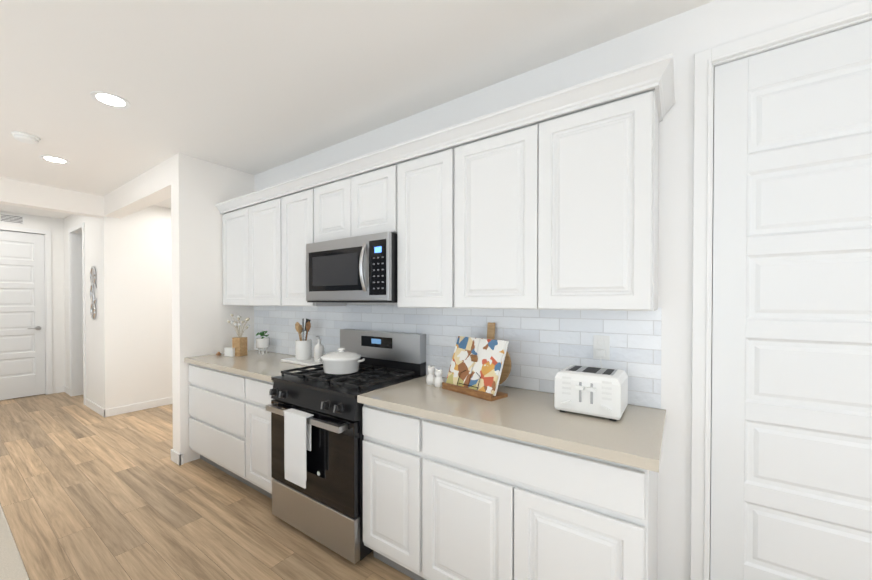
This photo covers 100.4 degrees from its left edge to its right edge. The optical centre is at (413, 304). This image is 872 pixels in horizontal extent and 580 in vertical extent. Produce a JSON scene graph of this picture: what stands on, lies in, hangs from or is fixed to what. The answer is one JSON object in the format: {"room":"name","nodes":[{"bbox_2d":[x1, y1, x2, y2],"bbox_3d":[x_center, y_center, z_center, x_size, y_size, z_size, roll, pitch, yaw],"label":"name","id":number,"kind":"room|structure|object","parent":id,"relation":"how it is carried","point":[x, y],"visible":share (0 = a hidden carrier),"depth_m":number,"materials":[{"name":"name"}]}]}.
{"room":"kitchen","nodes":[
{"label":"kitchen","id":0,"kind":"room"},
{"bbox_2d":[0,211,64,393],"bbox_3d":[-6.776,0.032,3.810,0.125,2.660,4.520,0,1,36],"label":"wall","id":1,"kind":"structure","parent":0,"point":[55,226],"depth_m":5.52,"materials":[{"name":"white paint"}]},
{"bbox_2d":[0,213,23,224],"bbox_3d":[-5.699,-1.217,5.140,0.014,0.120,0.240,0,1,36],"label":"air vent","id":2,"kind":"object","parent":1,"relation":"in","point":[9,218],"visible":1,"depth_m":5.13,"materials":[{"name":"white metal"}]},
{"bbox_2d":[0,230,45,399],"bbox_3d":[-5.778,0.148,5.069,0.092,2.378,0.882,0,1,36],"label":"entry door","id":3,"kind":"structure","parent":1,"relation":"in","point":[22,326],"depth_m":5.24,"materials":[{"name":"white paint"}]},
{"bbox_2d":[0,225,52,394],"bbox_3d":[-5.816,0.120,5.097,0.143,2.457,1.024,0,1,36],"label":"door frame","id":4,"kind":"structure","parent":1,"relation":"attached to","point":[48,311],"depth_m":5.43,"materials":[{"name":"white paint"}]},
{"bbox_2d":[64,214,79,387],"bbox_3d":[-4.888,0.017,5.303,1.140,2.660,0.125,0,1,36],"label":"wall","id":5,"kind":"structure","parent":0,"point":[72,220],"depth_m":5.49,"materials":[{"name":"white paint"}]},
{"bbox_2d":[63,386,69,394],"bbox_3d":[-5.249,1.297,5.492,0.350,0.095,0.020,0,1,36],"label":"baseboard","id":6,"kind":"structure","parent":5,"relation":"attached to","point":[65,389],"depth_m":5.50,"materials":[{"name":"white paint"}]},
{"bbox_2d":[68,222,85,404],"bbox_3d":[-4.712,0.120,5.163,0.824,2.457,0.143,0,1,36],"label":"trim","id":7,"kind":"structure","parent":5,"relation":"attached to","point":[77,314],"depth_m":5.34,"materials":[{"name":"white paint"}]},
{"bbox_2d":[80,205,171,408],"bbox_3d":[-2.940,0.008,6.199,0.910,2.660,3.880,0,1,36],"label":"wall","id":8,"kind":"structure","parent":0,"point":[129,339],"depth_m":4.63,"materials":[{"name":"white paint"}]},
{"bbox_2d":[90,266,96,318],"bbox_3d":[-4.055,-0.151,4.592,0.231,0.674,0.028,0,1,36],"label":"hanging ornament","id":9,"kind":"object","parent":8,"relation":"hanging from","point":[93,299],"visible":1,"depth_m":4.59,"materials":[{"name":"silver metal"}]},
{"bbox_2d":[86,399,103,415],"bbox_3d":[-4.068,1.306,4.625,0.800,0.095,0.014,0,1,36],"label":"baseboard","id":10,"kind":"structure","parent":8,"relation":"attached to","point":[90,404],"depth_m":4.61,"materials":[{"name":"white paint"}]},
{"bbox_2d":[102,397,172,416],"bbox_3d":[-2.632,1.294,5.852,0.014,0.095,3.694,0,1,36],"label":"baseboard","id":11,"kind":"structure","parent":8,"relation":"attached to","point":[165,401],"depth_m":4.63,"materials":[{"name":"white paint"}]},
{"bbox_2d":[171,153,254,462],"bbox_3d":[-1.859,0.036,3.412,0.160,2.660,0.680,0,1,36],"label":"wall","id":12,"kind":"structure","parent":0,"point":[201,312],"depth_m":3.20,"materials":[{"name":"white paint"}]},
{"bbox_2d":[171,449,183,461],"bbox_3d":[-1.030,1.306,4.669,0.044,0.095,3.694,0,1,36],"label":"baseboard","id":13,"kind":"structure","parent":12,"relation":"attached to","point":[177,458],"depth_m":3.13,"materials":[{"name":"white paint"}]},
{"bbox_2d":[0,392,709,579],"bbox_3d":[-1.631,1.406,2.438,13.800,0.060,8.400,0,1,36],"label":"floor","id":14,"kind":"structure","parent":0,"point":[87,493],"depth_m":2.43,"materials":[{"name":"brown wood"}]},
{"bbox_2d":[0,504,28,579],"bbox_3d":[-1.996,0.934,0.935,2.472,0.914,1.097,0,1,36],"label":"kitchen island","id":15,"kind":"object","parent":14,"relation":"on","point":[12,566],"visible":1,"depth_m":0.69,"materials":[{"name":"white paint"}]},
{"bbox_2d":[186,362,243,482],"bbox_3d":[-1.401,0.931,3.118,0.932,0.876,0.616,0,1,36],"label":"base cabinet","id":16,"kind":"object","parent":14,"relation":"on","point":[230,398],"depth_m":2.84,"materials":[{"name":"white paint"}]},
{"bbox_2d":[184,350,322,381],"bbox_3d":[-1.251,0.476,2.985,1.326,0.038,0.644,0,1,36],"label":"countertop","id":17,"kind":"structure","parent":16,"relation":"on","point":[265,366],"depth_m":2.83,"materials":[{"name":"beige stone"}]},
{"bbox_2d":[224,314,249,356],"bbox_3d":[-1.551,0.266,3.239,0.197,0.375,0.199,0,1,36],"label":"vase","id":18,"kind":"object","parent":17,"relation":"on","point":[239,345],"visible":1,"depth_m":3.21,"materials":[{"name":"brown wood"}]},
{"bbox_2d":[256,331,269,353],"bbox_3d":[-1.395,0.347,3.353,0.120,0.210,0.120,0,1,36],"label":"planter","id":19,"kind":"object","parent":17,"relation":"on","point":[262,343],"visible":1,"depth_m":3.31,"materials":[{"name":"white ceramic"}]},
{"bbox_2d":[281,357,322,365],"bbox_3d":[-0.837,0.448,2.889,0.420,0.018,0.225,0,1,36],"label":"board","id":20,"kind":"object","parent":17,"relation":"on","point":[309,362],"visible":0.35,"depth_m":2.81,"materials":[{"name":"white ceramic"}]},
{"bbox_2d":[295,318,311,359],"bbox_3d":[-0.894,0.274,2.957,0.152,0.328,0.158,0,1,36],"label":"utensil crock","id":21,"kind":"object","parent":20,"relation":"on","point":[303,348],"visible":1,"depth_m":2.90,"materials":[{"name":"white ceramic"}]},
{"bbox_2d":[314,336,323,361],"bbox_3d":[-0.736,0.341,2.823,0.080,0.197,0.080,0,1,36],"label":"soap bottle","id":22,"kind":"object","parent":20,"relation":"on","point":[318,349],"visible":0.9,"depth_m":2.79,"materials":[{"name":"white ceramic"}]},
{"bbox_2d":[244,378,273,498],"bbox_3d":[-0.868,0.935,2.725,0.394,0.876,0.616,0,1,36],"label":"base cabinet","id":23,"kind":"object","parent":14,"relation":"on","point":[257,421],"depth_m":2.50,"materials":[{"name":"white paint"}]},
{"bbox_2d":[266,329,425,563],"bbox_3d":[-0.434,0.785,2.337,0.754,1.185,0.723,0,1,36],"label":"range","id":24,"kind":"object","parent":14,"relation":"on","point":[324,507],"visible":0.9,"depth_m":2.08,"materials":[{"name":"black metal"}]},
{"bbox_2d":[283,408,313,488],"bbox_3d":[-0.657,0.814,2.065,0.208,0.403,0.059,0,1,36],"label":"hanging towel","id":25,"kind":"object","parent":24,"relation":"hanging from","point":[297,436],"visible":0.98,"depth_m":2.04,"materials":[{"name":"white fabric"}]},
{"bbox_2d":[318,347,364,374],"bbox_3d":[-0.465,0.351,2.324,0.306,0.155,0.252,0,1,36],"label":"pot","id":26,"kind":"object","parent":24,"relation":"on","point":[341,361],"visible":1,"depth_m":2.23,"materials":[{"name":"white ceramic"}]},
{"bbox_2d":[362,403,420,579],"bbox_3d":[0.060,0.942,2.040,0.384,0.876,0.616,0,1,36],"label":"base cabinet","id":27,"kind":"object","parent":14,"relation":"on","point":[392,441],"depth_m":1.78,"materials":[{"name":"white paint"}]},
{"bbox_2d":[421,419,657,579],"bbox_3d":[0.570,0.946,1.664,0.884,0.876,0.616,0,1,36],"label":"base cabinet","id":28,"kind":"object","parent":14,"relation":"on","point":[520,484],"depth_m":1.39,"materials":[{"name":"white paint"}]},
{"bbox_2d":[357,375,665,474],"bbox_3d":[0.419,0.488,1.753,1.298,0.038,0.644,0,1,36],"label":"countertop","id":29,"kind":"structure","parent":28,"relation":"on","point":[526,416],"depth_m":1.49,"materials":[{"name":"beige stone"}]},
{"bbox_2d":[426,365,443,386],"bbox_3d":[0.122,0.410,2.099,0.123,0.110,0.078,0,1,36],"label":"figurines","id":30,"kind":"object","parent":29,"relation":"on","point":[434,380],"visible":1,"depth_m":2.10,"materials":[{"name":"white ceramic"}]},
{"bbox_2d":[442,336,508,400],"bbox_3d":[0.323,0.325,1.934,0.148,0.287,0.340,0,1,-40],"label":"cookbook stand","id":31,"kind":"object","parent":29,"relation":"on","point":[476,367],"visible":1,"depth_m":1.90,"materials":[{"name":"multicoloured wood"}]},
{"bbox_2d":[487,322,510,384],"bbox_3d":[0.436,0.283,2.078,0.260,0.362,0.059,0,1,36],"label":"cutting board","id":32,"kind":"object","parent":29,"relation":"on","point":[506,370],"visible":0.27,"depth_m":2.01,"materials":[{"name":"brown wood"}]},
{"bbox_2d":[554,365,627,420],"bbox_3d":[0.785,0.380,1.606,0.255,0.181,0.262,0,1,36],"label":"toaster","id":33,"kind":"object","parent":29,"relation":"on","point":[595,391],"visible":0.98,"depth_m":1.52,"materials":[{"name":"white metal"}]},
{"bbox_2d":[0,0,714,218],"bbox_3d":[-1.631,-1.334,2.410,13.800,0.100,8.400,0,1,36],"label":"ceiling","id":34,"kind":"structure","parent":0,"point":[253,87],"depth_m":1.95,"materials":[{"name":"white paint"}]},
{"bbox_2d":[11,131,40,143],"bbox_3d":[-2.958,-1.267,2.769,0.156,0.040,0.156,0,1,36],"label":"smoke detector","id":35,"kind":"object","parent":34,"relation":"attached to","point":[23,137],"visible":0.98,"depth_m":2.73,"materials":[{"name":"white plastic"}]},
{"bbox_2d":[0,178,103,217],"bbox_3d":[-5.085,-1.166,2.649,0.160,0.240,4.680,0,1,36],"label":"header beam","id":36,"kind":"structure","parent":34,"relation":"attached to","point":[29,195],"depth_m":3.99,"materials":[{"name":"white paint"}]},
{"bbox_2d":[39,155,69,163],"bbox_3d":[-3.192,-1.289,3.227,0.196,0.006,0.196,0,1,36],"label":"recessed light","id":37,"kind":"object","parent":34,"relation":"in","point":[54,159],"visible":1,"depth_m":3.22,"materials":[{"name":"white paint"}]},
{"bbox_2d":[90,91,130,108],"bbox_3d":[-1.896,-1.279,2.271,0.196,0.006,0.196,0,1,36],"label":"recessed light","id":38,"kind":"object","parent":34,"relation":"in","point":[110,99],"visible":1,"depth_m":2.26,"materials":[{"name":"white paint"}]},
{"bbox_2d":[103,157,170,218],"bbox_3d":[-2.878,-1.178,3.829,1.990,0.240,0.160,0,1,36],"label":"header beam","id":39,"kind":"structure","parent":34,"relation":"attached to","point":[149,188],"depth_m":3.67,"materials":[{"name":"white paint"}]},
{"bbox_2d":[254,0,859,579],"bbox_3d":[1.433,0.056,1.483,7.750,2.660,0.125,0,1,36],"label":"wall","id":40,"kind":"structure","parent":0,"point":[684,36],"depth_m":1.62,"materials":[{"name":"white paint"}]},
{"bbox_2d":[219,194,246,305],"bbox_3d":[-1.500,-0.457,3.361,0.466,0.924,0.322,0,1,36],"label":"upper cabinet","id":41,"kind":"object","parent":40,"relation":"attached to","point":[234,217],"depth_m":3.23,"materials":[{"name":"white paint"}]},
{"bbox_2d":[247,186,278,305],"bbox_3d":[-1.125,-0.455,3.084,0.466,0.924,0.322,0,1,36],"label":"upper cabinet","id":42,"kind":"object","parent":40,"relation":"attached to","point":[262,206],"depth_m":2.96,"materials":[{"name":"white paint"}]},
{"bbox_2d":[279,174,346,306],"bbox_3d":[-0.780,-0.452,2.829,0.394,0.924,0.322,0,1,36],"label":"upper cabinet","id":43,"kind":"object","parent":40,"relation":"attached to","point":[295,195],"depth_m":2.71,"materials":[{"name":"white paint"}]},
{"bbox_2d":[311,162,350,242],"bbox_3d":[-0.467,-0.672,2.596,0.380,0.480,0.322,0,1,36],"label":"upper cabinet","id":44,"kind":"object","parent":40,"relation":"attached to","point":[330,189],"depth_m":2.46,"materials":[{"name":"white paint"}]},
{"bbox_2d":[351,150,390,236],"bbox_3d":[-0.162,-0.669,2.370,0.380,0.480,0.322,0,1,36],"label":"upper cabinet","id":45,"kind":"object","parent":40,"relation":"attached to","point":[371,175],"depth_m":2.24,"materials":[{"name":"white paint"}]},
{"bbox_2d":[306,232,397,302],"bbox_3d":[-0.350,-0.220,2.440,0.754,0.408,0.440,0,1,36],"label":"microwave","id":46,"kind":"object","parent":45,"relation":"attached to","point":[360,269],"visible":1,"depth_m":2.25,"materials":[{"name":"silver metal"}]},
{"bbox_2d":[391,126,454,307],"bbox_3d":[0.147,-0.445,2.145,0.385,0.924,0.322,0,1,36],"label":"upper cabinet","id":47,"kind":"object","parent":40,"relation":"attached to","point":[422,170],"depth_m":2.00,"materials":[{"name":"white paint"}]},
{"bbox_2d":[254,305,661,408],"bbox_3d":[-0.240,0.231,2.636,3.370,0.457,0.009,0,1,36],"label":"backsplash","id":48,"kind":"structure","parent":40,"relation":"attached to","point":[545,347],"depth_m":2.01,"materials":[{"name":"tile"}]},
{"bbox_2d":[593,335,609,367],"bbox_3d":[0.913,0.225,1.760,0.070,0.154,0.031,0,1,36],"label":"electrical outlet","id":49,"kind":"object","parent":48,"relation":"attached to","point":[601,346],"visible":0.83,"depth_m":1.75,"materials":[{"name":"white plastic"}]},
{"bbox_2d":[455,98,538,309],"bbox_3d":[0.479,-0.442,1.900,0.440,0.924,0.322,0,1,36],"label":"upper cabinet","id":50,"kind":"object","parent":40,"relation":"attached to","point":[497,155],"depth_m":1.75,"materials":[{"name":"white paint"}]},
{"bbox_2d":[539,62,662,310],"bbox_3d":[0.832,-0.440,1.639,0.439,0.924,0.322,0,1,36],"label":"upper cabinet","id":51,"kind":"object","parent":40,"relation":"attached to","point":[548,202],"depth_m":1.49,"materials":[{"name":"white paint"}]},
{"bbox_2d":[690,0,871,579],"bbox_3d":[1.609,0.159,1.340,0.924,2.457,0.148,0,1,36],"label":"door frame","id":52,"kind":"structure","parent":40,"relation":"attached to","point":[707,61],"depth_m":1.53,"materials":[{"name":"white paint"}]},
{"bbox_2d":[710,20,871,579],"bbox_3d":[1.598,0.186,1.325,0.788,2.379,0.036,0,1,36],"label":"pantry door","id":53,"kind":"structure","parent":40,"relation":"in","point":[791,436],"depth_m":1.40,"materials":[{"name":"white paint"}]},
{"bbox_2d":[710,96,713,473],"bbox_3d":[2.128,0.050,2.042,1.410,2.660,0.050,0,1,36],"label":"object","id":54,"kind":"structure","parent":0,"point":[712,235],"depth_m":2.23,"materials":[{"name":"paint"}]}
]}

